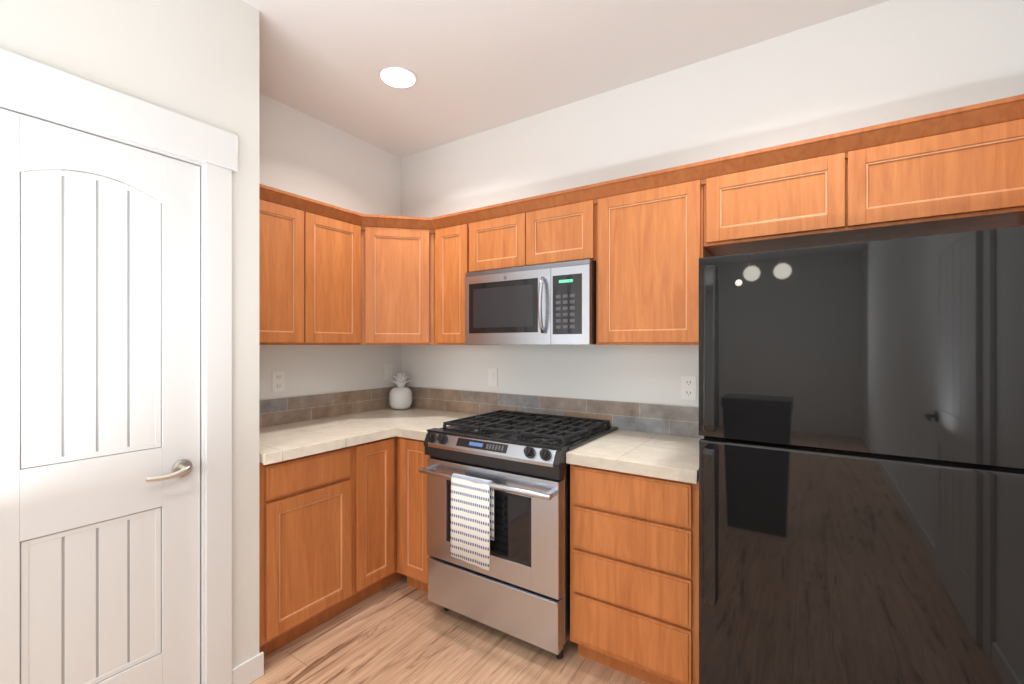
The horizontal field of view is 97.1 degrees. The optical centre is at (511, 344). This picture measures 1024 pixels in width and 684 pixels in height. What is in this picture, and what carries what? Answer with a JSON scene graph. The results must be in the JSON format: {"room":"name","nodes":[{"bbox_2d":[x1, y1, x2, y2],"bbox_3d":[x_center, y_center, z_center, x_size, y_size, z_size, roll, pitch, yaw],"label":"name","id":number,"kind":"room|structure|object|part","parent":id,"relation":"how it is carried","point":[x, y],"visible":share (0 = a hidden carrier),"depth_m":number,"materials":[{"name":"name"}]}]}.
{"room":"kitchen","nodes":[
{"label":"kitchen","id":0,"kind":"room"},
{"bbox_2d":[0,0,258,667],"bbox_3d":[-2.990,-0.008,-0.518,0.620,2.760,6.137,0,0,33],"label":"wall","id":1,"kind":"structure","parent":0,"point":[197,60],"depth_m":1.75,"materials":[{"name":"white paint"}]},
{"bbox_2d":[0,108,199,683],"bbox_3d":[-1.358,0.344,1.407,0.087,2.032,0.702,0,0,33],"label":"closet door","id":2,"kind":"structure","parent":1,"relation":"in","point":[99,410],"depth_m":1.46,"materials":[{"name":"white wood"}]},
{"bbox_3d":[-1.213,0.449,1.624,0.082,0.062,0.180,0,0,33],"label":"handle","id":3,"kind":"part","parent":2,"relation":"part of","materials":[{"name":"silver metal"}]},
{"bbox_2d":[0,49,237,683],"bbox_3d":[-1.398,0.273,1.433,0.142,2.199,0.940,0,0,33],"label":"door frame","id":4,"kind":"structure","parent":1,"relation":"attached to","point":[34,89],"depth_m":1.71,"materials":[{"name":"white wood"}]},
{"bbox_2d":[232,652,263,683],"bbox_3d":[-2.719,1.325,-0.683,0.012,0.095,6.140,0,0,33],"label":"baseboard","id":5,"kind":"structure","parent":1,"relation":"attached to","point":[249,671],"depth_m":1.83,"materials":[{"name":"white wood"}]},
{"bbox_2d":[259,93,401,399],"bbox_3d":[-2.938,-0.008,0.263,0.150,2.760,7.500,0,0,33],"label":"wall","id":6,"kind":"structure","parent":0,"point":[304,155],"depth_m":2.82,"materials":[{"name":"white paint"}]},
{"bbox_2d":[272,371,284,391],"bbox_3d":[-1.328,0.207,2.573,0.007,0.116,0.072,0,0,33],"label":"electrical outlet","id":7,"kind":"object","parent":6,"relation":"attached to","point":[278,381],"visible":1,"depth_m":2.57,"materials":[{"name":"white plastic"}]},
{"bbox_2d":[259,199,360,344],"bbox_3d":[-1.220,-0.364,2.447,0.324,0.728,0.738,0,0,33],"label":"upper cabinet","id":8,"kind":"object","parent":6,"relation":"attached to","point":[309,278],"visible":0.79,"depth_m":2.38,"materials":[{"name":"brown wood"}]},
{"bbox_2d":[259,387,393,427],"bbox_3d":[-1.191,0.379,2.776,0.012,0.149,1.320,0,0,33],"label":"tile backsplash","id":9,"kind":"structure","parent":6,"relation":"attached to","point":[272,412],"depth_m":2.79,"materials":[{"name":"tile"}]},
{"bbox_2d":[250,576,648,683],"bbox_3d":[-1.538,1.422,-0.656,3.600,0.100,7.900,0,0,33],"label":"floor","id":10,"kind":"structure","parent":0,"point":[400,631],"depth_m":2.01,"materials":[{"name":"laminate"}]},
{"bbox_2d":[259,436,404,655],"bbox_3d":[-0.931,0.934,2.622,0.613,0.876,1.347,0,0,33],"label":"base cabinet","id":11,"kind":"object","parent":10,"relation":"on","point":[327,535],"visible":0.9,"depth_m":2.14,"materials":[{"name":"brown wood"}]},
{"bbox_2d":[259,407,474,464],"bbox_3d":[-0.838,0.477,2.508,0.896,0.046,1.260,0,0,33],"label":"countertop","id":12,"kind":"structure","parent":11,"relation":"on","point":[283,442],"depth_m":2.42,"materials":[{"name":"beige tile"}]},
{"bbox_2d":[389,373,411,409],"bbox_3d":[-0.785,0.324,3.194,0.160,0.258,0.161,0,0,33],"label":"decor","id":13,"kind":"object","parent":12,"relation":"on","point":[400,396],"visible":1,"depth_m":3.14,"materials":[{"name":"white ceramic"}]},
{"bbox_3d":[-0.785,0.250,3.194,0.146,0.110,0.146,0,0,33],"label":"crown","id":14,"kind":"part","parent":13,"relation":"part of","materials":[{"name":"white ceramic"}]},
{"bbox_2d":[397,437,429,592],"bbox_3d":[-0.363,0.934,2.688,0.300,0.876,0.613,0,0,33],"label":"base cabinet","id":15,"kind":"object","parent":10,"relation":"on","point":[412,555],"visible":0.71,"depth_m":2.45,"materials":[{"name":"brown wood"}]},
{"bbox_2d":[419,410,617,658],"bbox_3d":[0.041,0.887,2.329,0.778,0.970,0.733,0,0,33],"label":"stove","id":16,"kind":"object","parent":10,"relation":"on","point":[498,517],"visible":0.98,"depth_m":2.04,"materials":[{"name":"silver metal"}]},
{"bbox_2d":[450,473,494,570],"bbox_3d":[-0.183,0.797,2.062,0.224,0.390,0.043,0,0,33],"label":"towel","id":17,"kind":"object","parent":16,"relation":"hanging from","point":[472,498],"depth_m":2.04,"materials":[{"name":"white fabric"}]},
{"bbox_3d":[-0.139,0.620,2.055,0.730,0.024,0.070,0,0,33],"label":"handle","id":18,"kind":"part","parent":16,"relation":"part of","materials":[{"name":"silver metal"}]},
{"bbox_3d":[-0.104,0.816,2.108,0.746,0.488,0.055,0,0,33],"label":"oven door","id":19,"kind":"part","parent":16,"relation":"part of","materials":[{"name":"silver metal"}]},
{"bbox_3d":[-0.105,1.184,2.107,0.738,0.220,0.061,0,0,33],"label":"drawer","id":20,"kind":"part","parent":16,"relation":"part of","materials":[{"name":"silver metal"}]},
{"bbox_3d":[-0.111,0.500,2.097,0.766,0.140,0.109,0,0,33],"label":"control panel","id":21,"kind":"part","parent":16,"relation":"part of","materials":[{"name":"black plastic"}]},
{"bbox_2d":[570,464,698,683],"bbox_3d":[0.624,0.934,2.040,0.522,0.876,0.613,0,0,33],"label":"base cabinet","id":22,"kind":"object","parent":10,"relation":"on","point":[634,575],"visible":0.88,"depth_m":1.77,"materials":[{"name":"brown wood"}]},
{"bbox_2d":[566,429,700,483],"bbox_3d":[0.595,0.477,1.996,0.522,0.046,0.546,0,0,33],"label":"countertop","id":23,"kind":"structure","parent":22,"relation":"on","point":[668,457],"depth_m":1.88,"materials":[{"name":"beige tile"}]},
{"bbox_2d":[699,226,1023,683],"bbox_3d":[1.165,0.534,1.588,0.842,1.668,0.722,0,0,33],"label":"fridge","id":24,"kind":"object","parent":10,"relation":"on","point":[861,465],"visible":1,"depth_m":1.31,"materials":[{"name":"black metal"}]},
{"bbox_3d":[0.662,0.302,1.516,0.038,1.140,0.050,0,0,33],"label":"handle","id":25,"kind":"part","parent":24,"relation":"part of","materials":[{"name":"black"}]},
{"bbox_3d":[1.013,0.800,1.357,0.842,0.953,0.064,0,0,33],"label":"door","id":26,"kind":"part","parent":24,"relation":"part of","materials":[{"name":"black metal"}]},
{"bbox_2d":[699,226,1023,473],"bbox_3d":[1.012,0.006,1.356,0.842,0.612,0.066,0,0,33],"label":"freezer","id":27,"kind":"object","parent":24,"relation":"in","point":[908,349],"depth_m":1.29,"materials":[{"name":"black metal"}]},
{"bbox_2d":[243,0,888,157],"bbox_3d":[-1.538,-1.438,-0.656,3.600,0.100,7.900,0,0,33],"label":"ceiling","id":28,"kind":"structure","parent":0,"point":[476,66],"depth_m":2.13,"materials":[{"name":"white paint"}]},
{"bbox_2d":[378,65,417,88],"bbox_3d":[-0.590,-1.384,2.344,0.200,0.006,0.200,0,0,33],"label":"recessed light","id":29,"kind":"object","parent":28,"relation":"in","point":[397,76],"visible":1,"depth_m":2.33,"materials":[{"name":"white"}]},
{"bbox_2d":[402,0,1023,406],"bbox_3d":[0.560,-0.008,2.542,3.600,2.760,0.150,0,0,33],"label":"wall","id":30,"kind":"structure","parent":0,"point":[890,60],"depth_m":2.25,"materials":[{"name":"white paint"}]},
{"bbox_2d":[360,227,433,344],"bbox_3d":[-0.731,-0.364,2.934,0.606,0.728,0.606,0,0,33],"label":"upper cabinet","id":31,"kind":"object","parent":30,"relation":"attached to","point":[397,286],"visible":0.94,"depth_m":2.71,"materials":[{"name":"brown wood"}]},
{"bbox_2d":[259,94,1023,233],"bbox_3d":[0.184,-0.721,1.710,2.874,0.082,1.045,0,0,33],"label":"crown molding","id":32,"kind":"structure","parent":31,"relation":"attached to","point":[1003,110],"depth_m":1.87,"materials":[{"name":"brown wood"}]},
{"bbox_2d":[434,224,469,344],"bbox_3d":[-0.281,-0.364,2.808,0.278,0.728,0.324,0,0,33],"label":"upper cabinet","id":33,"kind":"object","parent":30,"relation":"attached to","point":[451,256],"visible":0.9,"depth_m":2.68,"materials":[{"name":"brown wood"}]},
{"bbox_2d":[488,368,497,385],"bbox_3d":[-0.125,0.205,2.895,0.072,0.116,0.010,0,0,33],"label":"electrical outlet","id":34,"kind":"object","parent":30,"relation":"attached to","point":[492,376],"visible":1,"depth_m":2.89,"materials":[{"name":"white plastic"}]},
{"bbox_2d":[469,200,595,271],"bbox_3d":[0.160,-0.569,2.519,0.772,0.318,0.324,0,0,33],"label":"upper cabinet","id":35,"kind":"object","parent":30,"relation":"attached to","point":[563,233],"visible":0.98,"depth_m":2.35,"materials":[{"name":"brown wood"}]},
{"bbox_2d":[465,259,595,344],"bbox_3d":[0.137,-0.204,2.474,0.754,0.404,0.420,0,0,33],"label":"microwave","id":36,"kind":"object","parent":35,"relation":"attached to","point":[550,304],"visible":1,"depth_m":2.31,"materials":[{"name":"silver metal"}]},
{"bbox_3d":[0.146,-0.200,2.246,0.020,0.283,0.049,0,0,33],"label":"handle","id":37,"kind":"part","parent":36,"relation":"part of","materials":[{"name":"silver metal"}]},
{"bbox_2d":[404,386,703,437],"bbox_3d":[0.093,0.379,2.749,2.188,0.149,0.011,0,0,33],"label":"tile backsplash","id":38,"kind":"structure","parent":30,"relation":"attached to","point":[663,419],"depth_m":2.57,"materials":[{"name":"tile"}]},
{"bbox_2d":[596,180,713,344],"bbox_3d":[0.686,-0.364,2.174,0.484,0.728,0.324,0,0,33],"label":"upper cabinet","id":39,"kind":"object","parent":30,"relation":"attached to","point":[651,249],"visible":0.96,"depth_m":2.03,"materials":[{"name":"brown wood"}]},
{"bbox_2d":[681,376,696,399],"bbox_3d":[0.875,0.212,2.241,0.072,0.116,0.007,0,0,33],"label":"electrical outlet","id":40,"kind":"object","parent":30,"relation":"attached to","point":[688,387],"visible":1,"depth_m":2.24,"materials":[{"name":"white plastic"}]},
{"bbox_2d":[704,119,1023,256],"bbox_3d":[1.311,-0.573,1.764,1.005,0.310,0.324,0,0,33],"label":"upper cabinet","id":41,"kind":"object","parent":30,"relation":"attached to","point":[972,179],"visible":0.98,"depth_m":1.61,"materials":[{"name":"brown wood"}]}
]}

